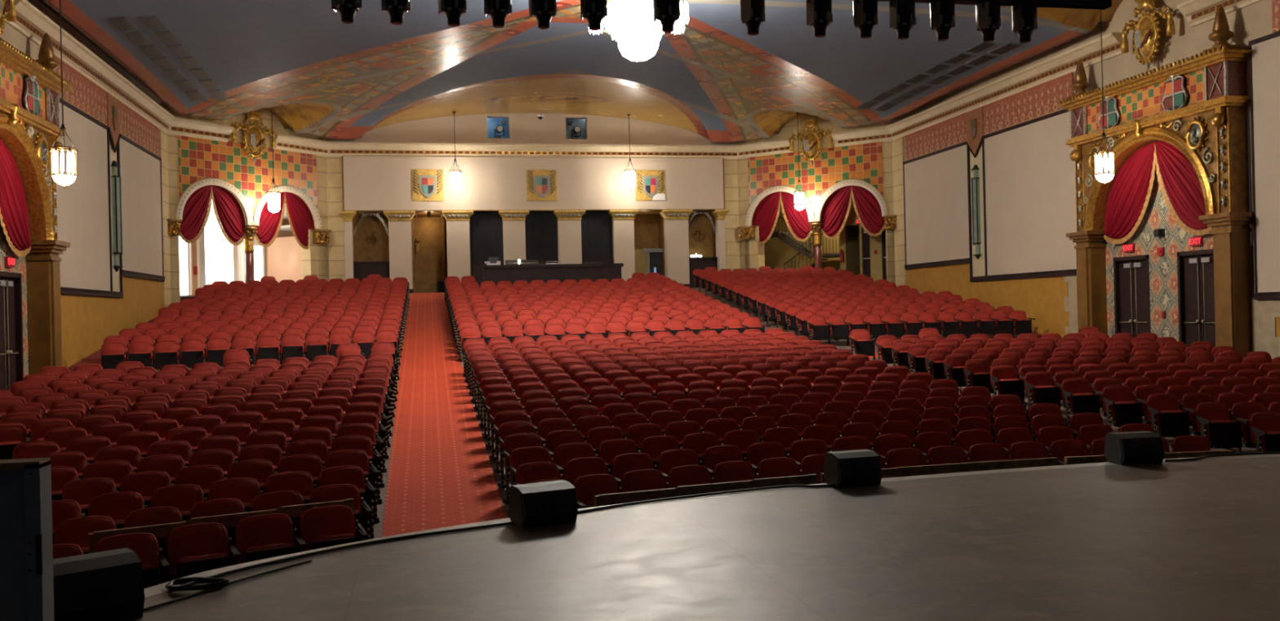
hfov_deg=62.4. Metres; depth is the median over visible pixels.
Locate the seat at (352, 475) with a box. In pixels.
[317,466,377,539]
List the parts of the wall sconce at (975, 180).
glass, lamp shade, glass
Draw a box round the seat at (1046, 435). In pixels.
[1036,426,1089,457]
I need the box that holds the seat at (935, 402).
[923,396,958,422]
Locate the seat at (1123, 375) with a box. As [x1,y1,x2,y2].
[1113,369,1155,385]
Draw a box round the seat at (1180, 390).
[1166,384,1215,437]
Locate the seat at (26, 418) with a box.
[0,411,41,437]
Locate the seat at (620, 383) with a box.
[613,376,641,398]
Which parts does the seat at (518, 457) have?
panel, backrest, armrest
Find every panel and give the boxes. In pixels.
[56,97,114,297]
[119,134,165,281]
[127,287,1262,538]
[342,155,724,210]
[413,217,445,293]
[902,142,970,269]
[982,109,1076,280]
[1248,31,1279,299]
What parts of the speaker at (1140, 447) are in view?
handle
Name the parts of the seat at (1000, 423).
backrest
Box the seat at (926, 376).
[905,372,933,391]
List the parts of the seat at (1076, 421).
backrest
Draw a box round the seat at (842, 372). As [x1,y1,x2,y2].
[824,367,851,384]
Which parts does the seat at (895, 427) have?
backrest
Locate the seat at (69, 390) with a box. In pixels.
[56,383,91,399]
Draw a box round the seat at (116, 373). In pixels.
[93,368,124,381]
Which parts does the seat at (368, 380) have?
backrest, panel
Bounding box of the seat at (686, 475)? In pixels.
[666,465,714,488]
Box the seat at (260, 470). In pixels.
[226,459,277,494]
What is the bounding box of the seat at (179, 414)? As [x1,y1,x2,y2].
[160,407,199,427]
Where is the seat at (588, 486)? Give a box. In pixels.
[573,474,621,508]
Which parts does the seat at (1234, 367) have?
backrest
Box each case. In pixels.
[545,261,562,264]
[583,262,602,263]
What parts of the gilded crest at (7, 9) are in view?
scroll frame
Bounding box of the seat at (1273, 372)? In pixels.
[1266,368,1279,377]
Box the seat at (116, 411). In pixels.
[88,404,127,422]
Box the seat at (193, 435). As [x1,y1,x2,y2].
[165,426,207,454]
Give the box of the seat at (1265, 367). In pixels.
[1258,362,1279,375]
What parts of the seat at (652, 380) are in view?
backrest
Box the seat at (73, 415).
[45,408,85,426]
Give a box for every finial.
[35,32,59,74]
[1064,60,1090,102]
[1197,4,1245,57]
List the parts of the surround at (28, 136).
arch moulding, architrave, cornice, medallion frame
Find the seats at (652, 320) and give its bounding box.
[39,265,1279,410]
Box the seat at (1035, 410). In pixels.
[1027,403,1069,427]
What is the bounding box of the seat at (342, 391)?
[319,386,351,404]
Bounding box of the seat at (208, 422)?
[182,414,222,437]
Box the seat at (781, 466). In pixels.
[756,457,818,484]
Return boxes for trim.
[53,55,159,156]
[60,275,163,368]
[109,141,119,292]
[143,453,1279,598]
[158,128,171,307]
[174,177,253,225]
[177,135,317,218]
[253,185,322,229]
[326,156,740,281]
[342,155,724,213]
[745,185,814,226]
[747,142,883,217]
[814,179,888,221]
[892,137,906,287]
[905,0,1279,160]
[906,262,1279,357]
[969,143,985,276]
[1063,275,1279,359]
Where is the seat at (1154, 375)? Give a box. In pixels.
[1143,369,1187,384]
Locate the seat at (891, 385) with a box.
[869,381,901,399]
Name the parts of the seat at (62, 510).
backrest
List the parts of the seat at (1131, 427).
backrest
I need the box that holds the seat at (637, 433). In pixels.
[626,423,665,453]
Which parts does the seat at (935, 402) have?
backrest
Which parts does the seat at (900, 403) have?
backrest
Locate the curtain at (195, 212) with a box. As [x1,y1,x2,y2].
[179,185,245,245]
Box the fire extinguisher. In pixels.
[839,249,844,262]
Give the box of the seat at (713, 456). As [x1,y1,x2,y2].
[702,445,756,483]
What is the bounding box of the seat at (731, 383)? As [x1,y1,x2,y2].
[720,378,751,395]
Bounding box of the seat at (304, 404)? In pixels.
[277,398,312,417]
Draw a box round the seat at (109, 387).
[94,381,128,395]
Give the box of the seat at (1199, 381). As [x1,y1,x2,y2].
[1187,376,1231,392]
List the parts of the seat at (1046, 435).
backrest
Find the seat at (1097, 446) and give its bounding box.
[1089,438,1105,455]
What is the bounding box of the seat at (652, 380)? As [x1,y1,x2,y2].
[644,374,672,400]
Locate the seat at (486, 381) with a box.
[478,376,515,427]
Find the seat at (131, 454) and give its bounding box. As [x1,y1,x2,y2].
[93,445,142,472]
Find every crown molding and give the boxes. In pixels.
[4,0,175,133]
[166,117,234,142]
[271,133,329,156]
[326,142,737,159]
[736,138,792,159]
[831,126,893,146]
[886,32,1123,140]
[1177,0,1262,26]
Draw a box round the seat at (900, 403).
[890,397,925,421]
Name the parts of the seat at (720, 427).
backrest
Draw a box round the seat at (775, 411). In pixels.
[755,404,791,427]
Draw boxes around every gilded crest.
[0,0,16,35]
[231,111,276,163]
[789,118,833,165]
[1120,0,1175,70]
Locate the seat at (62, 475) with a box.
[50,466,80,501]
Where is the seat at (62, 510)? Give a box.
[51,500,84,545]
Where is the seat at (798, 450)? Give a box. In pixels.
[789,439,831,475]
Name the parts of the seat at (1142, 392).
backrest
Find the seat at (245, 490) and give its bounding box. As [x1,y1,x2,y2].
[208,477,262,512]
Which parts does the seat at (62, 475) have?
backrest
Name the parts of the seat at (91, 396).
backrest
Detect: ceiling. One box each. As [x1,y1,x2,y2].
[38,0,1123,142]
[207,195,288,219]
[280,225,292,231]
[381,211,660,215]
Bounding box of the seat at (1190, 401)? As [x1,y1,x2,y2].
[1181,392,1231,449]
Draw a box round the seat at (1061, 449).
[1048,440,1092,465]
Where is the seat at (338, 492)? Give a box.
[309,484,373,541]
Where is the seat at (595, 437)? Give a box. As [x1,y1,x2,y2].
[586,426,637,457]
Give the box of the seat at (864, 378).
[844,373,872,389]
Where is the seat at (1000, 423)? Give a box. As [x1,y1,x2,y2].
[993,415,1037,441]
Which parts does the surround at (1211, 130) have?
medallion frame, arch moulding, cornice, architrave, medallion frame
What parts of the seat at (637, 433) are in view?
backrest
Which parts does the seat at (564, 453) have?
backrest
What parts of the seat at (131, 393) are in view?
backrest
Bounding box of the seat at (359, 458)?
[324,449,379,523]
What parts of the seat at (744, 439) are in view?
backrest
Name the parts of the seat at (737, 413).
backrest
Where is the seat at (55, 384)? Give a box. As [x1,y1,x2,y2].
[47,377,80,392]
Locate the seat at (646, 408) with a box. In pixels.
[636,400,669,423]
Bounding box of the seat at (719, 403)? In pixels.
[703,396,735,418]
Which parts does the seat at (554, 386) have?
backrest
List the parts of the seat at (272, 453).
backrest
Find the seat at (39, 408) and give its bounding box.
[5,402,47,419]
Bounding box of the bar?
[877,0,1111,9]
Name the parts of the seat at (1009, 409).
backrest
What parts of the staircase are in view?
railing, railing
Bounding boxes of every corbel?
[167,218,182,235]
[311,228,331,244]
[737,225,755,239]
[883,214,896,230]
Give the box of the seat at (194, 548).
[167,523,240,579]
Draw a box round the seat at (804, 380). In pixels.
[782,376,813,392]
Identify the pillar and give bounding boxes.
[338,210,356,279]
[383,210,415,293]
[441,210,473,282]
[497,210,529,265]
[552,209,585,264]
[608,209,638,281]
[659,209,693,288]
[711,209,729,271]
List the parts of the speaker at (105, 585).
handle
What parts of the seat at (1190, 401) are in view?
backrest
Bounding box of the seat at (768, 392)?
[749,386,778,404]
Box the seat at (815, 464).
[800,453,824,484]
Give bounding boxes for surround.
[0,37,72,374]
[1057,44,1253,357]
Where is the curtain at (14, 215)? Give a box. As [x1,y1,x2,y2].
[0,138,31,257]
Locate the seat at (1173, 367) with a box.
[1166,363,1204,376]
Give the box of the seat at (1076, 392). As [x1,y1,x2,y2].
[1061,377,1102,422]
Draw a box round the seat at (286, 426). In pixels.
[256,418,297,445]
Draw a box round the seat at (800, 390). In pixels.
[779,384,808,402]
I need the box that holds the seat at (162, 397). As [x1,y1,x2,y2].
[135,392,173,408]
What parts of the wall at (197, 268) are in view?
white post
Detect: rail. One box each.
[88,498,354,584]
[594,474,817,506]
[820,457,1057,483]
[1064,450,1232,465]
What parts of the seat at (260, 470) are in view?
backrest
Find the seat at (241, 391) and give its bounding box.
[213,386,248,403]
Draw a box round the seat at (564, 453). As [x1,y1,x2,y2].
[554,443,608,479]
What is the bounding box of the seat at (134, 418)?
[119,410,158,431]
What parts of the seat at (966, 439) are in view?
backrest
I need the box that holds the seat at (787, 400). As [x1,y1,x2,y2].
[769,393,800,414]
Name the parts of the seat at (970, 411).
backrest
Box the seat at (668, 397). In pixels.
[655,390,686,410]
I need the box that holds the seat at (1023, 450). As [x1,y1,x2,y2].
[1008,441,1064,465]
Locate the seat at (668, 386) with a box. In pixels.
[655,382,687,399]
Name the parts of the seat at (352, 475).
backrest, armrest, panel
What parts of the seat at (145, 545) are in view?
backrest, armrest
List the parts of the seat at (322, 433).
backrest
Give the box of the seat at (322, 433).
[292,426,334,453]
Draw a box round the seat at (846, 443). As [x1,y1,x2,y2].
[831,436,884,461]
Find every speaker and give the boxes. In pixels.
[53,547,144,620]
[508,480,577,528]
[823,449,882,488]
[1104,431,1164,465]
[1153,228,1164,236]
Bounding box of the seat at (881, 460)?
[874,451,887,468]
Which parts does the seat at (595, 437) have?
backrest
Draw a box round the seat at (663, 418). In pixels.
[648,410,686,435]
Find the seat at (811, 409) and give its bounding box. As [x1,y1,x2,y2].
[789,402,824,425]
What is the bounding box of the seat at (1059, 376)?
[1053,370,1092,408]
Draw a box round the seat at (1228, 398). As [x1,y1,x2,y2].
[1216,392,1267,448]
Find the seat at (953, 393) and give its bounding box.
[928,386,959,413]
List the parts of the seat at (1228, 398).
backrest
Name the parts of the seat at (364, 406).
backrest, panel, armrest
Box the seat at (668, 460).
[657,448,712,488]
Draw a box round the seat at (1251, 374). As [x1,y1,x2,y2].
[1235,368,1264,383]
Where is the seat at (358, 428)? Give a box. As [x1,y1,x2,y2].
[336,422,385,487]
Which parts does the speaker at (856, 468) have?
handle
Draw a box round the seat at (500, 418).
[493,410,537,474]
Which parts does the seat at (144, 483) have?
backrest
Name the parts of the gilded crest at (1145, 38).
crown, scroll frame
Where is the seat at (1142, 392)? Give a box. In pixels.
[1133,384,1181,438]
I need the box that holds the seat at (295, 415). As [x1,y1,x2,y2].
[266,408,304,429]
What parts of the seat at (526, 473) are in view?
backrest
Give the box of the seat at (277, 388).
[251,383,285,399]
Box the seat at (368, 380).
[356,377,393,426]
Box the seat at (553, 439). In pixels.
[545,430,596,463]
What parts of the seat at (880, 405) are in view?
backrest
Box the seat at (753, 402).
[737,395,768,416]
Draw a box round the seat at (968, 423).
[955,417,997,444]
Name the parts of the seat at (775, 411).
backrest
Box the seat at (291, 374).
[268,369,298,382]
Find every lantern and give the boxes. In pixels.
[48,0,78,188]
[266,106,281,214]
[448,111,462,191]
[624,114,635,190]
[793,112,805,212]
[1093,9,1115,185]
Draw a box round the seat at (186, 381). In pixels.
[167,376,199,390]
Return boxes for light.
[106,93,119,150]
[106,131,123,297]
[107,127,120,152]
[331,0,361,23]
[381,0,410,25]
[438,0,466,26]
[484,0,511,27]
[493,120,506,138]
[528,0,556,29]
[567,120,581,138]
[580,0,608,31]
[653,0,682,32]
[739,0,764,35]
[805,0,832,37]
[852,0,878,39]
[888,0,915,39]
[929,0,955,40]
[964,136,983,158]
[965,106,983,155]
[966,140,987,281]
[975,0,1000,42]
[1011,0,1037,43]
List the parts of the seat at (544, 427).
backrest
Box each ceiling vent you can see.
[106,16,137,31]
[123,31,151,44]
[137,44,164,57]
[138,15,167,31]
[151,57,176,69]
[152,31,180,44]
[163,68,186,79]
[165,44,191,57]
[173,79,196,90]
[177,56,201,68]
[184,89,205,101]
[188,67,210,79]
[198,79,219,89]
[207,88,227,99]
[855,100,879,110]
[871,92,894,101]
[874,102,897,111]
[886,82,912,92]
[889,93,915,102]
[903,73,931,83]
[906,84,933,93]
[922,62,951,74]
[924,74,952,84]
[942,52,973,63]
[944,64,973,75]
[964,41,998,53]
[964,53,996,66]
[988,42,1022,54]
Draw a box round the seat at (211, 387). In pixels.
[188,381,221,401]
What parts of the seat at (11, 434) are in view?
backrest, armrest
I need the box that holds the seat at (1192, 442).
[1171,435,1214,452]
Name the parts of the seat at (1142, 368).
backrest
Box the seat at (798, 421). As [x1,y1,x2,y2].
[777,413,815,439]
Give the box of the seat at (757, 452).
[746,442,800,479]
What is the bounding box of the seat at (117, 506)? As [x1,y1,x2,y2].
[88,492,147,528]
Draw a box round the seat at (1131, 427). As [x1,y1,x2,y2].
[1118,423,1171,445]
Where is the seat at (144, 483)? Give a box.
[120,471,174,508]
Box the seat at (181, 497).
[150,484,206,521]
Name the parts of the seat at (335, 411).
backrest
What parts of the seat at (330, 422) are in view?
backrest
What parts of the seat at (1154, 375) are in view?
backrest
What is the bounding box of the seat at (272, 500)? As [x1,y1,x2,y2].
[251,491,303,511]
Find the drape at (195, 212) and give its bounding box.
[180,185,211,239]
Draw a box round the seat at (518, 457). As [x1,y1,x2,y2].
[508,446,564,518]
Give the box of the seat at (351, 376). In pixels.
[327,372,358,390]
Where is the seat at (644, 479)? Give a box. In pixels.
[620,469,669,493]
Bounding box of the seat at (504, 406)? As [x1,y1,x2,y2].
[488,400,530,460]
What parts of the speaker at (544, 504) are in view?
handle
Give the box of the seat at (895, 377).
[875,373,902,391]
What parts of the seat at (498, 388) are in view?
panel, backrest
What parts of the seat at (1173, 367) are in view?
backrest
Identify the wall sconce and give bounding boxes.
[111,160,122,271]
[971,164,981,259]
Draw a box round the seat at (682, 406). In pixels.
[670,399,702,421]
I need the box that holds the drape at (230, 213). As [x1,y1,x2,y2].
[211,185,244,242]
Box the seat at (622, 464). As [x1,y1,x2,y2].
[612,453,667,493]
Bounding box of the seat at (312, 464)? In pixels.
[276,454,325,488]
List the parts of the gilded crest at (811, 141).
crown, scroll frame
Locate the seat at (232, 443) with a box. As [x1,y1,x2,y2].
[197,435,243,462]
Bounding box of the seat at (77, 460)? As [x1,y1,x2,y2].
[40,451,89,479]
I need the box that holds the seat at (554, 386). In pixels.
[548,380,587,402]
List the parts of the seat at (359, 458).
backrest, armrest, panel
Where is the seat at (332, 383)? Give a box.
[322,379,355,395]
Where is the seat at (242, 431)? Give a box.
[212,422,253,449]
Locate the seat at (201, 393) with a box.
[175,389,211,405]
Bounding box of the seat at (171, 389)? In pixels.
[151,383,185,403]
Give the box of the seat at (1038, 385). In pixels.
[1024,371,1062,413]
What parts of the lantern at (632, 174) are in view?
cord, lamp shade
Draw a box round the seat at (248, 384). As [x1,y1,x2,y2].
[225,378,256,398]
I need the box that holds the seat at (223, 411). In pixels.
[200,404,238,423]
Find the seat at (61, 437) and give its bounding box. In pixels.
[44,426,88,452]
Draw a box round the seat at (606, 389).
[589,385,623,403]
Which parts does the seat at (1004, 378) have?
panel, backrest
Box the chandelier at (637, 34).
[588,0,688,61]
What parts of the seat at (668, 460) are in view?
backrest, armrest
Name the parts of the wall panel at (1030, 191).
rail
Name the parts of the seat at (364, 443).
backrest, armrest, panel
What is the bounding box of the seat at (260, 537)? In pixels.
[235,513,306,564]
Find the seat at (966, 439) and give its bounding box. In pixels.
[955,429,1008,462]
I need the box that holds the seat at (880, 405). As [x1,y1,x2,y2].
[857,399,892,422]
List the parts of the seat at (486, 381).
panel, backrest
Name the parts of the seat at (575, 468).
armrest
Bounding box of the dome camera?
[537,113,543,119]
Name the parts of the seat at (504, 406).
panel, backrest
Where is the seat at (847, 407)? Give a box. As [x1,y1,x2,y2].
[822,400,858,423]
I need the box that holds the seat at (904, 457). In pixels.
[884,448,928,468]
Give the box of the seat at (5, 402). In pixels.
[0,395,26,418]
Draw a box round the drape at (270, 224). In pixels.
[255,191,284,244]
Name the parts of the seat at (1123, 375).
backrest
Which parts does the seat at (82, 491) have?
backrest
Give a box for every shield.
[22,75,40,115]
[111,106,117,130]
[970,118,977,139]
[1097,96,1120,129]
[1161,74,1188,111]
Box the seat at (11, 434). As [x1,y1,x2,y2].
[0,422,31,459]
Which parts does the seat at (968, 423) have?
backrest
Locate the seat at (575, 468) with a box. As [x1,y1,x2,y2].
[564,457,620,484]
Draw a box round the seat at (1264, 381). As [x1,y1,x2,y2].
[1253,376,1279,391]
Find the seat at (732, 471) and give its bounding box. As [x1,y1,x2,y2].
[712,461,758,483]
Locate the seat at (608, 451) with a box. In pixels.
[598,439,639,475]
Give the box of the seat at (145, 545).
[94,533,169,588]
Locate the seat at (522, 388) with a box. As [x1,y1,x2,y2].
[515,382,555,404]
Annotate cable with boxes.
[143,559,311,611]
[168,521,514,592]
[577,484,835,513]
[1164,452,1279,462]
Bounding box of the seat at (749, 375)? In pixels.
[735,370,763,390]
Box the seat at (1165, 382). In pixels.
[1155,376,1199,426]
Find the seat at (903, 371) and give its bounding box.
[883,365,910,381]
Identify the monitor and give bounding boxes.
[488,257,497,262]
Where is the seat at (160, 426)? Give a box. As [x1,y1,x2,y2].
[138,418,179,441]
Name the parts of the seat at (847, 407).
backrest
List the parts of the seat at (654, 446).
backrest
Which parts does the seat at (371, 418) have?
backrest, armrest, panel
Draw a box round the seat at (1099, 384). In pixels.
[1092,377,1133,417]
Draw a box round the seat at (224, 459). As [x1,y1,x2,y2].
[188,448,237,477]
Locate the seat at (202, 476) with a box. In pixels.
[174,465,226,501]
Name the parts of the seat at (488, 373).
panel, backrest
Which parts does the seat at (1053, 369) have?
backrest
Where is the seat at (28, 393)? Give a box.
[17,386,52,402]
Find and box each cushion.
[0,441,24,444]
[32,438,44,442]
[51,490,62,494]
[80,504,88,508]
[81,546,88,551]
[86,457,93,460]
[114,519,124,524]
[142,496,151,501]
[142,564,159,584]
[173,552,229,579]
[180,511,190,515]
[202,489,208,493]
[242,542,295,563]
[243,502,251,507]
[302,495,310,499]
[307,533,357,551]
[354,510,362,513]
[358,489,366,493]
[562,467,564,479]
[583,501,594,506]
[606,462,612,474]
[996,378,1021,395]
[1031,385,1057,404]
[1069,393,1096,412]
[1111,401,1138,421]
[1142,403,1146,420]
[1156,410,1185,431]
[1191,412,1195,431]
[1206,420,1237,442]
[1242,422,1247,441]
[1262,431,1279,452]
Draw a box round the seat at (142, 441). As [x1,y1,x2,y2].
[116,431,160,457]
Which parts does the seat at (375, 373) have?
backrest, panel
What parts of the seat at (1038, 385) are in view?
panel, backrest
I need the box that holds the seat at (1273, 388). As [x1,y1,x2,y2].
[1265,383,1279,393]
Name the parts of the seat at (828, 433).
backrest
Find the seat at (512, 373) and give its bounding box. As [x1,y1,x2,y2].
[506,368,542,382]
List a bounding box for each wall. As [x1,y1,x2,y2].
[0,0,164,377]
[164,102,328,302]
[189,210,265,284]
[190,230,205,297]
[265,218,301,283]
[325,113,737,146]
[352,214,715,293]
[487,117,508,138]
[565,119,586,139]
[737,113,895,284]
[764,186,884,282]
[893,0,1273,341]
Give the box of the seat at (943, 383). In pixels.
[928,378,960,397]
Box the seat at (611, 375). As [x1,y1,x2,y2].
[604,369,631,386]
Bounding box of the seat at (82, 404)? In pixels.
[50,399,90,415]
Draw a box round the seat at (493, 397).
[484,391,524,448]
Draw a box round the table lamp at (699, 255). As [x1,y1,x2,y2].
[690,253,702,257]
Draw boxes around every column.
[242,226,257,283]
[809,222,823,268]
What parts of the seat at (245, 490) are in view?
backrest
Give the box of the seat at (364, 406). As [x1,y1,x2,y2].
[346,401,389,459]
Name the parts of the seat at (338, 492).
backrest, panel, armrest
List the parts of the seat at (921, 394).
backrest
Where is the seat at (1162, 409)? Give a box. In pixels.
[1146,393,1195,437]
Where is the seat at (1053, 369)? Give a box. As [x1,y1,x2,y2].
[1048,364,1083,399]
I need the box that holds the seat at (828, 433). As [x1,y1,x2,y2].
[802,424,841,452]
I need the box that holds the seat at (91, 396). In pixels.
[72,389,108,412]
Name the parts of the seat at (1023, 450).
backrest, armrest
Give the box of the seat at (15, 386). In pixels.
[9,380,44,395]
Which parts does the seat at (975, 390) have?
backrest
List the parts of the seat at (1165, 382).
backrest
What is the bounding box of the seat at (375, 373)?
[359,369,395,417]
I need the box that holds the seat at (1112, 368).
[1106,363,1143,377]
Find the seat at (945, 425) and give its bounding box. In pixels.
[917,418,956,445]
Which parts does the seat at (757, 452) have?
backrest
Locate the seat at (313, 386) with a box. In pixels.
[287,381,320,398]
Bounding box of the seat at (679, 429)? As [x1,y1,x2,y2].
[665,421,704,448]
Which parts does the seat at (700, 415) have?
backrest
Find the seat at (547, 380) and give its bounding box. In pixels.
[542,373,579,388]
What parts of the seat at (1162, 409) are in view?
panel, backrest, armrest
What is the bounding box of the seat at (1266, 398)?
[1252,392,1279,408]
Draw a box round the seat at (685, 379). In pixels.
[675,373,702,398]
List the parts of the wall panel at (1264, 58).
rail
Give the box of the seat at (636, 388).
[622,383,655,399]
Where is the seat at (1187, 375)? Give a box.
[1173,369,1218,384]
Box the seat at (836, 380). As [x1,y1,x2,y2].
[813,375,841,391]
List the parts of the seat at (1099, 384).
backrest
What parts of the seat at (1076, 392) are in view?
panel, backrest, armrest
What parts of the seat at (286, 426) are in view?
backrest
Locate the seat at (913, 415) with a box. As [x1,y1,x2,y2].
[886,408,923,436]
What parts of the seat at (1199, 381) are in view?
backrest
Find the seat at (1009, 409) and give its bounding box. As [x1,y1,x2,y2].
[992,404,1031,431]
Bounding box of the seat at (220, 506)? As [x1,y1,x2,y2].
[189,498,247,519]
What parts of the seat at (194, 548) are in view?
armrest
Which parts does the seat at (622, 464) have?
armrest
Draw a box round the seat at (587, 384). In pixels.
[581,377,609,400]
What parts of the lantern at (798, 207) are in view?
cord, lamp shade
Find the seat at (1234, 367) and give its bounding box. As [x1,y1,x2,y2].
[1227,362,1266,376]
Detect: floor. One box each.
[67,315,158,371]
[123,457,1279,620]
[180,295,195,300]
[382,292,506,537]
[398,353,881,373]
[691,288,1170,453]
[1013,328,1042,337]
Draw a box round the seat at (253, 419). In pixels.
[226,411,264,433]
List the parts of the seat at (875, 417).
backrest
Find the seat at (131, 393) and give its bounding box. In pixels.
[112,386,147,408]
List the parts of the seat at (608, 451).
backrest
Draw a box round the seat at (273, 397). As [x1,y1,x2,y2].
[247,391,281,408]
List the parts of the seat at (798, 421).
backrest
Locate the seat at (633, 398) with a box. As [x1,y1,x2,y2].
[623,392,654,413]
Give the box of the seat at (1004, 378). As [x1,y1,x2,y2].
[990,364,1026,412]
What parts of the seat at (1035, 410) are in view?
backrest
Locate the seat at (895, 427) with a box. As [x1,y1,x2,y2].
[880,420,918,448]
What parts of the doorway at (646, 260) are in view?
yellow wall panel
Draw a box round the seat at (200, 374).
[184,368,214,382]
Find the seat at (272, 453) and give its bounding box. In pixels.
[238,444,284,474]
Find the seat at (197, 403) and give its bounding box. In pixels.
[170,397,207,415]
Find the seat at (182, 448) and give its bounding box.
[146,440,194,466]
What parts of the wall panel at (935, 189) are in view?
rail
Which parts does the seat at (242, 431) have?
backrest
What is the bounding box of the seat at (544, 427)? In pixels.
[537,417,586,448]
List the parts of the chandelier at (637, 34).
arm, frame, lamp shade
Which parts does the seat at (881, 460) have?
backrest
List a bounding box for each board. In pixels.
[469,211,503,287]
[524,211,558,264]
[581,211,613,263]
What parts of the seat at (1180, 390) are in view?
backrest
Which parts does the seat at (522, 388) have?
backrest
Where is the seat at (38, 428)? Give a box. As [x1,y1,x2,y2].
[30,418,72,442]
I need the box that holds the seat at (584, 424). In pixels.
[575,415,623,443]
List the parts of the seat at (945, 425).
backrest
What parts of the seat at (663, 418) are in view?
backrest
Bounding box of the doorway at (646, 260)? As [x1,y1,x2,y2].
[634,248,662,275]
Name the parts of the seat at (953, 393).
backrest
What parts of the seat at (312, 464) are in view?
backrest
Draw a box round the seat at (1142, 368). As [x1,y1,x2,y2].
[1136,363,1173,376]
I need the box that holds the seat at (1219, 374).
[1204,368,1233,384]
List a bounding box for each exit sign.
[4,256,15,267]
[1123,243,1135,253]
[1189,235,1203,246]
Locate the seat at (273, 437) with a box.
[245,431,289,457]
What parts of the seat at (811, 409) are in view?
backrest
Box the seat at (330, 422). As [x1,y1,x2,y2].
[299,415,340,441]
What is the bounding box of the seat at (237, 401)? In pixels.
[209,395,244,412]
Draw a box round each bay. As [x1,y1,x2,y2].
[353,212,389,282]
[688,211,717,288]
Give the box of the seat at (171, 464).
[137,454,187,485]
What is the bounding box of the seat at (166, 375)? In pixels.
[151,370,182,384]
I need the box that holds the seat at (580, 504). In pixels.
[529,479,586,509]
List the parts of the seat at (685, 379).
backrest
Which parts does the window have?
pane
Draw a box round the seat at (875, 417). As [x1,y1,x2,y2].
[850,409,887,436]
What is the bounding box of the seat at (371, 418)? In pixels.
[341,412,386,472]
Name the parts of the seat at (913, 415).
backrest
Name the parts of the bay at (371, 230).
gilded panel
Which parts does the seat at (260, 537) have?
armrest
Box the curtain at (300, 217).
[254,191,314,248]
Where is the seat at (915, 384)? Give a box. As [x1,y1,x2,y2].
[899,379,931,398]
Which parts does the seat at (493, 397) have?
panel, backrest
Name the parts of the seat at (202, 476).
backrest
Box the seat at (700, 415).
[684,408,721,432]
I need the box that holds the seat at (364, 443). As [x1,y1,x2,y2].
[330,435,382,504]
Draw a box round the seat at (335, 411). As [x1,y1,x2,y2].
[306,404,345,428]
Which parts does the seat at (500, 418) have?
panel, backrest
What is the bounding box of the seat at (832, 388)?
[809,382,839,401]
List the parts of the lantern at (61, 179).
cord, lamp shade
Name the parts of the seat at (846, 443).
backrest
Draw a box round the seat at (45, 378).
[22,373,55,386]
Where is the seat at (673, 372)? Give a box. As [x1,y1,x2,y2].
[662,367,689,382]
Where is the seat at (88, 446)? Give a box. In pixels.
[66,435,111,463]
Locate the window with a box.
[241,243,264,282]
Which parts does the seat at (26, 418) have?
backrest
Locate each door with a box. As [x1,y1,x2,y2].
[0,271,23,391]
[862,227,871,277]
[882,228,886,279]
[1113,254,1151,337]
[1177,248,1215,346]
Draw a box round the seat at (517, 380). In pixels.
[511,374,548,394]
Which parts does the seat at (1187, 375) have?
backrest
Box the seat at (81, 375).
[57,371,90,383]
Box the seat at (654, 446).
[640,435,682,488]
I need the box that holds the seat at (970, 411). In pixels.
[957,405,994,435]
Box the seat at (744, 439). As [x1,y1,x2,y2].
[723,429,763,462]
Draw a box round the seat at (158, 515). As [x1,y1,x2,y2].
[124,506,185,528]
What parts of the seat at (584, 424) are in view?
backrest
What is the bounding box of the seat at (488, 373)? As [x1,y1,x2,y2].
[475,369,511,418]
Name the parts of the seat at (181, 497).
backrest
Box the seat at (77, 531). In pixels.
[53,515,115,554]
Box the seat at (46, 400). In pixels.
[31,392,67,415]
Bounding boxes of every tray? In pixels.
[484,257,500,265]
[484,261,500,265]
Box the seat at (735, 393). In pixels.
[718,386,748,406]
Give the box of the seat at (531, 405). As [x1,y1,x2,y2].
[524,398,566,422]
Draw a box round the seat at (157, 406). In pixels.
[130,400,168,418]
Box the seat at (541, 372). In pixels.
[537,366,572,381]
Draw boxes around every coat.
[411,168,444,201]
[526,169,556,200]
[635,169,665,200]
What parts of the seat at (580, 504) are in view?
armrest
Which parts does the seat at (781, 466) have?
backrest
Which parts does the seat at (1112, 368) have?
backrest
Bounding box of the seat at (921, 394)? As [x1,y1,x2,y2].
[897,388,928,411]
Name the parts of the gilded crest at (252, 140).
crown, scroll frame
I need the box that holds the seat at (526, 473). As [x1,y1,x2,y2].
[515,462,573,485]
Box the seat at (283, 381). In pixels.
[260,376,291,392]
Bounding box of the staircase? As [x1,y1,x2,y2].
[768,215,839,270]
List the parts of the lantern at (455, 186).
cord, lamp shade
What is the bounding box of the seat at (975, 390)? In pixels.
[960,386,993,412]
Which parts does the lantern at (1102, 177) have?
cord, lamp shade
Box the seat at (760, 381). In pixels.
[751,377,782,394]
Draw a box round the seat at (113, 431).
[92,422,134,446]
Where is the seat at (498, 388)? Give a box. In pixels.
[481,383,520,437]
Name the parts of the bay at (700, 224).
gilded panel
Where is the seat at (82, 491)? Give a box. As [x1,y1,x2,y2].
[62,477,119,516]
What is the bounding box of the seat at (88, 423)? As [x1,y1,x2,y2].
[75,414,115,436]
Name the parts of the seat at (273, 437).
backrest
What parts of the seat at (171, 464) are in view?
backrest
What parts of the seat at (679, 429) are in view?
backrest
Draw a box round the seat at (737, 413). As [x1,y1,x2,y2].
[720,406,755,430]
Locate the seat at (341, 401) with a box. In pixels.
[314,395,348,415]
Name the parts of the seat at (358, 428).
backrest, armrest, panel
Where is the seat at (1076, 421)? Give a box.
[1068,413,1118,439]
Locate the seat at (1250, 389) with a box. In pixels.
[1231,383,1263,401]
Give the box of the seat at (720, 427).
[703,418,742,445]
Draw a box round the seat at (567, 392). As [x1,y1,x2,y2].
[555,387,591,405]
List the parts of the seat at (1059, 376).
backrest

